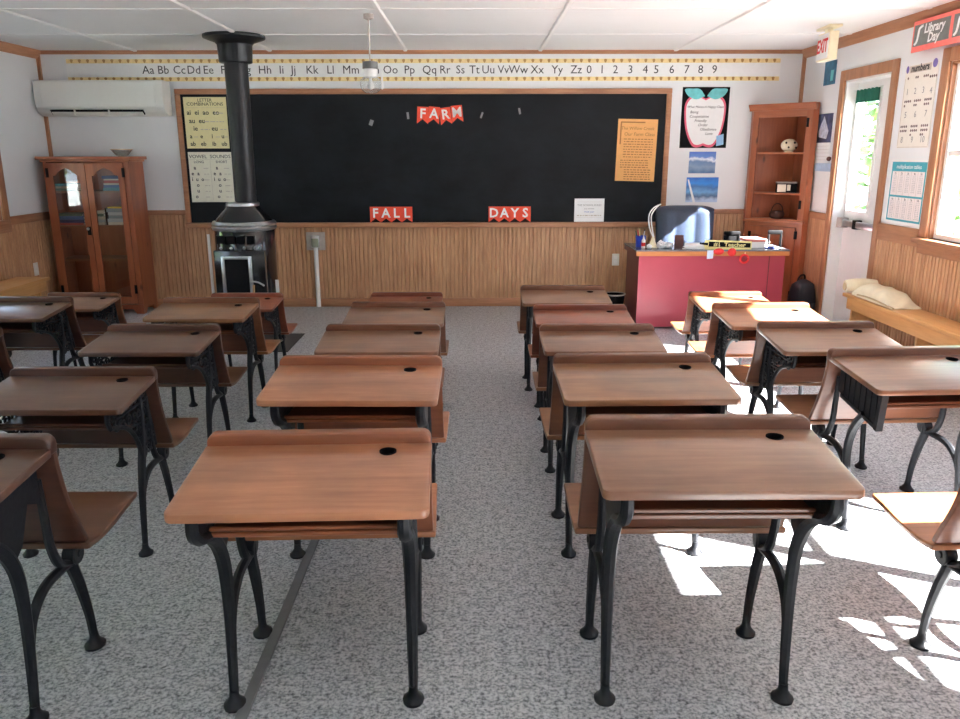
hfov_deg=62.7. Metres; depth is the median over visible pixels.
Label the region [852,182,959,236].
ground
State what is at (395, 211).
card
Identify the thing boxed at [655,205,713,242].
office chair
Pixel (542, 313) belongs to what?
school desk
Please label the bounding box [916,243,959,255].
trim
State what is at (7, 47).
trim
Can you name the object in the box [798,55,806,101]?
trim
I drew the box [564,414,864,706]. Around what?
school desk
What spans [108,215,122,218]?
book
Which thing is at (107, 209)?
book
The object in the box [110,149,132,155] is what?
glass bowl
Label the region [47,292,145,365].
school desk
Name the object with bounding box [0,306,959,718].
floor
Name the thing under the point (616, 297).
basket
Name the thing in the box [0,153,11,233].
window
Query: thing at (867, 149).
tree
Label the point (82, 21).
ceiling
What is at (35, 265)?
wall outlet
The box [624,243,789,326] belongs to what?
desk
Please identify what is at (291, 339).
mat
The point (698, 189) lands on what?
print
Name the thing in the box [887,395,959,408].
shelf
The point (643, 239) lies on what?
bottle
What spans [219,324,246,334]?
shelf
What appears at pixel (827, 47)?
exit sign
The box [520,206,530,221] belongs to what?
card
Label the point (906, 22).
trim
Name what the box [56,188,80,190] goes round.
book
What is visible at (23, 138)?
wall
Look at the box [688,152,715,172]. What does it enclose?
print
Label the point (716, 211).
trim
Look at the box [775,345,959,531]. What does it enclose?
school desk
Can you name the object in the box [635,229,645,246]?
pencil cup
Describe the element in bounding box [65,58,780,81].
strip
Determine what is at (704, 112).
poster
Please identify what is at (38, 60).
trim
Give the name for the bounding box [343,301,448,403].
school desk
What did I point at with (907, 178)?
poster
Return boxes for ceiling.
[0,0,954,49]
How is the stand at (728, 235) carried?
on the desk at (659, 281)
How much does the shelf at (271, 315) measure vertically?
0.020 m
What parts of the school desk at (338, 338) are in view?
pen rail, seat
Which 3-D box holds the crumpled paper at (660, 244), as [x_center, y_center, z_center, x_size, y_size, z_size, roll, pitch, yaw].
[1.592,-1.017,6.939,0.074,0.070,0.077,6,16,23]
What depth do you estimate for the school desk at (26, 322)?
4.66 m
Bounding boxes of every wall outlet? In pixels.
[33,262,38,275]
[612,254,618,265]
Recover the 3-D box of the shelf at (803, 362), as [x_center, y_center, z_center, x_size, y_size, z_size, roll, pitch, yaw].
[1.653,-0.003,3.788,0.445,0.024,0.267,0,15,0]
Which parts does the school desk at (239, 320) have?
leg, pen rail, backrest, seat, leg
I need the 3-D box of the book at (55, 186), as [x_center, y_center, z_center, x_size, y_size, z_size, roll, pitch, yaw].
[-3.927,-1.651,7.544,0.225,0.018,0.190,0,15,1]
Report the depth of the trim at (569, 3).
5.87 m
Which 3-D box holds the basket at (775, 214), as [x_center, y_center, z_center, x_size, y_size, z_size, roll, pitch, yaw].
[2.879,-1.440,7.636,0.140,0.150,0.140,0,15,0]
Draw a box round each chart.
[183,97,229,148]
[188,152,234,201]
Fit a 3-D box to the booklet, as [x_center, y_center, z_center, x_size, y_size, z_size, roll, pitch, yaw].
[2.440,-1.056,7.066,0.188,0.020,0.260,0,15,0]
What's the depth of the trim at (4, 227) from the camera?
6.90 m
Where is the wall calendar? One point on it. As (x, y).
(825, 123)
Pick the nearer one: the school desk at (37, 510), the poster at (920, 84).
the school desk at (37, 510)
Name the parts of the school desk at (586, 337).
seat, backrest, pen rail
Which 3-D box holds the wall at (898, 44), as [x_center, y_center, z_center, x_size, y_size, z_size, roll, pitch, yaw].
[3.203,-0.459,2.825,0.175,2.456,10.560,0,15,0]
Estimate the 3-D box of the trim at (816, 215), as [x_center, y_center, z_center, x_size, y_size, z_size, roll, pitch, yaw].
[3.090,-1.376,7.442,0.024,0.060,0.820,0,15,0]
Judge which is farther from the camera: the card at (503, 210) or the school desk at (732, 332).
the card at (503, 210)
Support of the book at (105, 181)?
on the book at (103, 183)
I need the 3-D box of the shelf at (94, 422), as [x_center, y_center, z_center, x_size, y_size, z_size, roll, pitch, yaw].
[-1.522,0.213,2.948,0.432,0.024,0.245,0,15,0]
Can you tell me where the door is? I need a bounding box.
[815,58,900,320]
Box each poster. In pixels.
[679,87,729,147]
[823,59,837,85]
[884,160,928,228]
[896,58,939,147]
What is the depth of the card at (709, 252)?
6.81 m
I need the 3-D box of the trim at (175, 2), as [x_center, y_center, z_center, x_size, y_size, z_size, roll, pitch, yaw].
[-1.949,-1.622,2.475,0.044,0.012,10.230,0,15,0]
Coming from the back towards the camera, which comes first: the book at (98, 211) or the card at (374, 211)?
the card at (374, 211)
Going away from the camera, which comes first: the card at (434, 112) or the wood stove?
the wood stove
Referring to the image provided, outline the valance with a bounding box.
[855,85,881,102]
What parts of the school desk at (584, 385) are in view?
seat, backrest, pen rail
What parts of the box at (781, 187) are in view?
label panel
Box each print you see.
[685,177,718,201]
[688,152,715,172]
[906,58,937,73]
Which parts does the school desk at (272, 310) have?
pen rail, backrest, leg, seat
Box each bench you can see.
[0,277,50,295]
[842,292,959,345]
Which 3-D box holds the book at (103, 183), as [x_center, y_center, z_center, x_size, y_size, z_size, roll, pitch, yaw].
[-3.464,-1.681,7.539,0.190,0.014,0.190,0,15,0]
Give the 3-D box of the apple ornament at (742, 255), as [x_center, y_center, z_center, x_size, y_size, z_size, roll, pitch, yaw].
[2.285,-0.876,6.811,0.088,0.100,0.020,0,15,0]
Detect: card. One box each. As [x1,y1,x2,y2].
[370,207,380,221]
[380,207,391,221]
[391,207,401,221]
[401,207,412,221]
[417,106,428,123]
[428,106,439,123]
[440,107,451,124]
[451,105,462,122]
[488,206,498,221]
[499,206,508,221]
[509,206,519,221]
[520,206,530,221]
[674,235,684,247]
[707,250,713,258]
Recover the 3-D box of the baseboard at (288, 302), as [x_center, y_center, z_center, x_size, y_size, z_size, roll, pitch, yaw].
[-0.542,-0.586,8.053,7.286,0.085,0.030,0,15,0]
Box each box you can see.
[306,232,325,306]
[775,182,797,192]
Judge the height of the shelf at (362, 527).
0.026 m
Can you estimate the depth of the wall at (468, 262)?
7.88 m
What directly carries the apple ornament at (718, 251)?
attached to the desk at (659, 281)
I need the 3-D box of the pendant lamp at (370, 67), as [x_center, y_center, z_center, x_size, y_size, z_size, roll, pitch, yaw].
[-0.777,-2.166,5.590,0.166,0.530,0.156,0,15,0]
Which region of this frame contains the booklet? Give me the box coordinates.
[740,240,767,243]
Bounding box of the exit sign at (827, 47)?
[816,24,842,62]
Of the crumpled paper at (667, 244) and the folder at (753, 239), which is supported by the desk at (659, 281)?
the crumpled paper at (667, 244)
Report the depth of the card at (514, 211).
7.82 m
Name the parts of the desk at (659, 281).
panel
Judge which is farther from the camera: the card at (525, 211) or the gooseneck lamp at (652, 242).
the card at (525, 211)
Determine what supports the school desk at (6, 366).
on the floor
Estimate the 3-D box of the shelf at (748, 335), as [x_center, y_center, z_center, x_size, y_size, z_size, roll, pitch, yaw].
[1.603,-0.145,4.403,0.433,0.023,0.263,0,15,-1]
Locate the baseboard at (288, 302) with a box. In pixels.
[149,298,624,306]
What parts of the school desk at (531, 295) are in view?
seat, backrest, pen rail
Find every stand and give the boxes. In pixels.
[723,231,739,240]
[767,230,782,247]
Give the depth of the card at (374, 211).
7.82 m
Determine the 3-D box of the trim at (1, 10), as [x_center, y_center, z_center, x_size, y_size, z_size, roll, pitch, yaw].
[-3.216,-1.618,2.468,0.044,0.012,10.230,0,15,0]
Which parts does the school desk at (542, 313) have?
seat, backrest, leg, pen rail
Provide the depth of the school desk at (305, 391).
2.87 m
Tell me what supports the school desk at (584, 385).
on the floor
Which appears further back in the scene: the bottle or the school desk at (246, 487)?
the bottle
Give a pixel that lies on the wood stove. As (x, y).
(245, 257)
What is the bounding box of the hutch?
[742,102,819,301]
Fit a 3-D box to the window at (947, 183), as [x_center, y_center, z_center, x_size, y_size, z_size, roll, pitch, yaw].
[3.170,-1.117,4.276,0.220,1.360,2.420,0,15,0]
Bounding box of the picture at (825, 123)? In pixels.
[816,113,833,142]
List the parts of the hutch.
door panel, door, rail, panel, rail, cornice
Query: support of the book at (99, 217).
on the book
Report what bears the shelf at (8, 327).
attached to the school desk at (26, 322)
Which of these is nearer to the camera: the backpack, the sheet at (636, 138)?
the backpack
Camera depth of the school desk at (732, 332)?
4.47 m
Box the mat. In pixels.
[264,333,304,351]
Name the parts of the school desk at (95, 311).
leg, pen rail, backrest, leg, seat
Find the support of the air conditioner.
attached to the wall at (468, 262)
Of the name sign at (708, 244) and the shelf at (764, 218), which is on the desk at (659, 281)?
the name sign at (708, 244)
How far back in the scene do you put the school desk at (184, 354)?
3.86 m
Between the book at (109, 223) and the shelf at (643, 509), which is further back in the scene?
the book at (109, 223)
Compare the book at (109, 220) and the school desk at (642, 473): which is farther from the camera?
the book at (109, 220)
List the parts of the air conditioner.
panel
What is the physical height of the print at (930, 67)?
0.069 m
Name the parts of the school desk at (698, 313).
seat, leg, backrest, pen rail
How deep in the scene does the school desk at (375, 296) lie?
5.32 m
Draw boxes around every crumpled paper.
[657,240,664,247]
[664,242,673,247]
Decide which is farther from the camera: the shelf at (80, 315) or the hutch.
the hutch
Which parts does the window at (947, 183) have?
sill, sash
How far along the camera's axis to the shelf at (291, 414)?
2.82 m
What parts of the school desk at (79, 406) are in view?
leg, pen rail, backrest, seat, leg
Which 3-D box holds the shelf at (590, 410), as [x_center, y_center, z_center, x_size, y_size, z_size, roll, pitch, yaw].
[0.587,0.175,2.941,0.475,0.026,0.279,0,15,-1]
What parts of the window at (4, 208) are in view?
casing, sill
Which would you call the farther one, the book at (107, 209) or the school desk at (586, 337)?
the book at (107, 209)
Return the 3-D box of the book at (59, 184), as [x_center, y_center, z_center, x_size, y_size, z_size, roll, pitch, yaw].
[-3.923,-1.672,7.538,0.225,0.022,0.190,0,15,-1]
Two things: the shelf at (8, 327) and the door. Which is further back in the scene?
the door
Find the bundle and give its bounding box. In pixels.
[843,278,877,291]
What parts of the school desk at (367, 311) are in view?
pen rail, backrest, seat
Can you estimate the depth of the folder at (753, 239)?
6.95 m
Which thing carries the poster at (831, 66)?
attached to the wall at (898, 44)
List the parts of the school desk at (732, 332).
leg, seat, backrest, pen rail, leg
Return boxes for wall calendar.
[814,113,833,163]
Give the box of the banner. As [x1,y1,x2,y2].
[911,9,959,52]
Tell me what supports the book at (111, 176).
on the book
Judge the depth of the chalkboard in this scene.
7.68 m
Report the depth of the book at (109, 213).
7.52 m
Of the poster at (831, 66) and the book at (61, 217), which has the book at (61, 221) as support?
the book at (61, 217)
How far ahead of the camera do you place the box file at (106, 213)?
7.53 m
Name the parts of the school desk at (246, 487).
pen rail, seat, backrest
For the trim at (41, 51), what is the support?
attached to the wall at (468, 262)
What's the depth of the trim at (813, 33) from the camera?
6.44 m
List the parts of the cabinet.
panel, door, shelf, cornice, shelf, shelf, panel, door, rail, panel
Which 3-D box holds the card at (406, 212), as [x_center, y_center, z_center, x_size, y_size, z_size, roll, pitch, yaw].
[-0.725,-1.437,7.821,0.108,0.156,0.006,0,15,0]
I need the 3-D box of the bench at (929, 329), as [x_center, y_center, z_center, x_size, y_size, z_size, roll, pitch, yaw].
[2.978,0.281,3.966,0.237,0.450,4.700,0,15,0]
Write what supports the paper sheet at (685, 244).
on the paper sheet
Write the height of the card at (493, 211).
0.156 m
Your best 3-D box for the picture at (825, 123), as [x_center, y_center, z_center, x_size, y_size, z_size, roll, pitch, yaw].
[3.098,-2.079,7.084,0.004,0.250,0.300,0,15,0]
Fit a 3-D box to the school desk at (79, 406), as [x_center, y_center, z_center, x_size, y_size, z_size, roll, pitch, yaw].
[-1.522,0.367,3.140,0.562,0.714,0.723,0,15,0]
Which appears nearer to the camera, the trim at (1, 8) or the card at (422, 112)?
the trim at (1, 8)
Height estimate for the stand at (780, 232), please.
0.150 m
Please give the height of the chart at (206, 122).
0.475 m
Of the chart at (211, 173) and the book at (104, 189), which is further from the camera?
the chart at (211, 173)
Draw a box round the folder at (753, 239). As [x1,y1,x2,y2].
[740,237,766,241]
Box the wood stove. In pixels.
[202,31,279,292]
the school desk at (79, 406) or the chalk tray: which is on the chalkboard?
the chalk tray
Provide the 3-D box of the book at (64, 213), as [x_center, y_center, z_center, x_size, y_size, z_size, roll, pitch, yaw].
[-3.919,-1.404,7.608,0.245,0.024,0.190,0,15,0]
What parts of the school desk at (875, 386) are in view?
seat, backrest, pen rail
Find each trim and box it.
[0,8,136,51]
[0,33,851,35]
[0,41,39,58]
[0,223,11,231]
[1,8,931,9]
[10,211,49,224]
[36,55,52,155]
[40,50,801,53]
[148,210,185,214]
[167,0,271,51]
[234,539,319,718]
[369,0,406,50]
[538,0,574,50]
[674,0,775,50]
[714,209,743,213]
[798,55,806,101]
[802,0,959,57]
[809,211,825,219]
[876,223,918,246]
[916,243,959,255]
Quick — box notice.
[574,199,603,221]
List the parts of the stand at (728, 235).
plate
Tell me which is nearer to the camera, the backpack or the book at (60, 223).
the backpack
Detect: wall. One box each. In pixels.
[0,51,59,295]
[40,54,802,298]
[802,27,959,345]
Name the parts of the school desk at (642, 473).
seat, backrest, pen rail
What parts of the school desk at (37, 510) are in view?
pen rail, backrest, seat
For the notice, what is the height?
0.225 m
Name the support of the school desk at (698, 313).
on the floor
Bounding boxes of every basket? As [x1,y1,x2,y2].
[607,291,625,303]
[769,203,783,218]
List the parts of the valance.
rod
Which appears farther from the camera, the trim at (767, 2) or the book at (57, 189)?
the book at (57, 189)
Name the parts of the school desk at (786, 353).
leg, seat, backrest, pen rail, leg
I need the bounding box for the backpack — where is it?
[787,274,815,310]
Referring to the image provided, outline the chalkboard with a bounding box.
[174,88,671,227]
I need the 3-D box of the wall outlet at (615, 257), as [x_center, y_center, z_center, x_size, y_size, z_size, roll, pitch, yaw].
[1.368,-1.008,7.951,0.072,0.120,0.011,0,15,0]
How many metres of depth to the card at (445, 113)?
7.58 m
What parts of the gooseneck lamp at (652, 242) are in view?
stem, stem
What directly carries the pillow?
on the bench at (929, 329)
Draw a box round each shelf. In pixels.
[0,322,58,332]
[0,407,135,430]
[75,312,109,319]
[102,354,204,368]
[209,520,396,537]
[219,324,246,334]
[261,312,273,319]
[284,407,415,422]
[584,406,710,421]
[632,500,815,519]
[726,329,756,340]
[754,192,798,194]
[755,217,796,219]
[757,152,803,153]
[768,352,826,368]
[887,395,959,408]
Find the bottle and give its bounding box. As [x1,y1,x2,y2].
[641,236,644,247]
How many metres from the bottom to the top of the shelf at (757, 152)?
0.018 m
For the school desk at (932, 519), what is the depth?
2.45 m
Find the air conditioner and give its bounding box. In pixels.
[33,80,172,116]
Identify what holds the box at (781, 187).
on the hutch
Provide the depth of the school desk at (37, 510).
2.17 m
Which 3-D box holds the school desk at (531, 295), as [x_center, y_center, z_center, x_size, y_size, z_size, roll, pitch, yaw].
[0.542,-0.167,5.266,0.563,0.672,0.703,0,15,0]
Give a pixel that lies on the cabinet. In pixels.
(91, 256)
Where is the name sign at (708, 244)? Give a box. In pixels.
[700,240,751,248]
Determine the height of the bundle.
0.111 m
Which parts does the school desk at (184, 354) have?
leg, pen rail, backrest, seat, leg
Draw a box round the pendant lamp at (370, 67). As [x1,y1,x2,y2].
[360,13,382,93]
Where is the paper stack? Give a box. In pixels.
[751,244,767,247]
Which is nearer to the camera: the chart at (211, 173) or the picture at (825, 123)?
the picture at (825, 123)
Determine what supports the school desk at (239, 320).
on the floor
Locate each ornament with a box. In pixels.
[713,245,723,254]
[728,247,735,255]
[739,252,748,263]
[781,139,797,151]
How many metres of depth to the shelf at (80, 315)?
5.21 m
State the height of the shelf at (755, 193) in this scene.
0.018 m
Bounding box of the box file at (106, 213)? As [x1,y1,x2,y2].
[104,208,108,224]
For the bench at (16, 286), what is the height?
0.450 m
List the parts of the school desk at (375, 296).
pen rail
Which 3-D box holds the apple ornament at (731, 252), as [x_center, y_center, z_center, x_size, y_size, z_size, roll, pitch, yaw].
[2.175,-0.935,6.799,0.076,0.092,0.032,0,15,0]
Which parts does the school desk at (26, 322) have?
pen rail, backrest, seat, leg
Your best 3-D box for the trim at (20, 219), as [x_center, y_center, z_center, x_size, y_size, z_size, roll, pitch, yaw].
[-4.172,-1.335,7.397,0.024,0.075,0.840,0,15,0]
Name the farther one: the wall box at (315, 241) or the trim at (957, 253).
the wall box at (315, 241)
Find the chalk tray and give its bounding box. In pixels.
[186,222,655,227]
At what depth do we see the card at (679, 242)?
6.91 m
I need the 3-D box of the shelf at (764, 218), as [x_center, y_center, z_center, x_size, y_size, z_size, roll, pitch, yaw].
[2.943,-1.371,7.706,0.632,0.018,0.319,14,20,43]
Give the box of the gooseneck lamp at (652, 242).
[648,204,660,247]
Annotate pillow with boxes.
[852,283,921,308]
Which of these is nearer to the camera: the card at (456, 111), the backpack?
the backpack
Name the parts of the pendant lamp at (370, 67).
stem, bulb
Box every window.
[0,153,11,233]
[911,45,959,261]
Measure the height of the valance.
0.113 m
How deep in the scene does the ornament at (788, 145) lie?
7.41 m
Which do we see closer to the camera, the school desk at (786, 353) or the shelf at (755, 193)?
the school desk at (786, 353)
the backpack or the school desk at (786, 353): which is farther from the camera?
the backpack
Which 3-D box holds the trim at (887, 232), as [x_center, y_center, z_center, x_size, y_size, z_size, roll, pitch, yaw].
[3.101,-0.930,5.853,0.022,0.125,0.580,0,15,0]
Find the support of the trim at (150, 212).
attached to the wall at (468, 262)
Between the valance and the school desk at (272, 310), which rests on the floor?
the school desk at (272, 310)
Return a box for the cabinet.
[34,156,157,313]
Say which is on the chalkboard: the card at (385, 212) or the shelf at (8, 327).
the card at (385, 212)
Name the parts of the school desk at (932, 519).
seat, backrest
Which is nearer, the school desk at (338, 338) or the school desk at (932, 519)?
the school desk at (932, 519)
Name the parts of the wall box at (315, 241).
plate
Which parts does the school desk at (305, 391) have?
pen rail, backrest, seat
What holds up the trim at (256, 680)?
on the floor
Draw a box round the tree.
[852,101,959,235]
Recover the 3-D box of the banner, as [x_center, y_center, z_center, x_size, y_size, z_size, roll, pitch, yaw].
[3.081,-1.966,4.396,0.067,0.205,2.400,0,15,0]
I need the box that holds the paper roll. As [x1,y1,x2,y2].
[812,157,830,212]
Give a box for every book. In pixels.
[55,183,79,185]
[55,186,80,187]
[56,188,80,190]
[59,212,83,215]
[59,216,84,219]
[60,220,84,222]
[60,223,84,224]
[97,210,104,213]
[98,216,105,219]
[101,175,117,178]
[103,183,118,184]
[103,188,119,190]
[104,180,118,182]
[104,185,118,187]
[106,208,121,211]
[108,212,121,214]
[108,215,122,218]
[108,219,122,221]
[108,222,123,224]
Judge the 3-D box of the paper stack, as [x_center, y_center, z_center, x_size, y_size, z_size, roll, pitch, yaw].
[2.438,-1.032,7.073,0.200,0.030,0.260,0,15,0]
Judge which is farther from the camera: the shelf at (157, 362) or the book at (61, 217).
the book at (61, 217)
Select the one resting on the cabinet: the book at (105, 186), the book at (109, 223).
the book at (109, 223)
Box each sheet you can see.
[615,119,657,181]
[684,243,703,246]
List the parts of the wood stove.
loading door, door trim, knob, plate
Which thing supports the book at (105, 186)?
on the book at (104, 189)
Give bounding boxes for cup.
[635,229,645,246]
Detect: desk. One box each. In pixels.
[0,296,100,367]
[0,327,12,381]
[0,366,198,557]
[0,433,136,718]
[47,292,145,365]
[78,323,247,466]
[142,297,279,422]
[164,428,436,712]
[211,293,297,370]
[256,355,449,559]
[314,323,444,466]
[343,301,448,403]
[369,292,445,324]
[517,285,611,390]
[528,304,634,420]
[532,323,666,472]
[539,352,741,558]
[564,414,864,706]
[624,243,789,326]
[670,291,769,364]
[688,302,828,408]
[726,321,901,469]
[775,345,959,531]
[872,487,959,651]

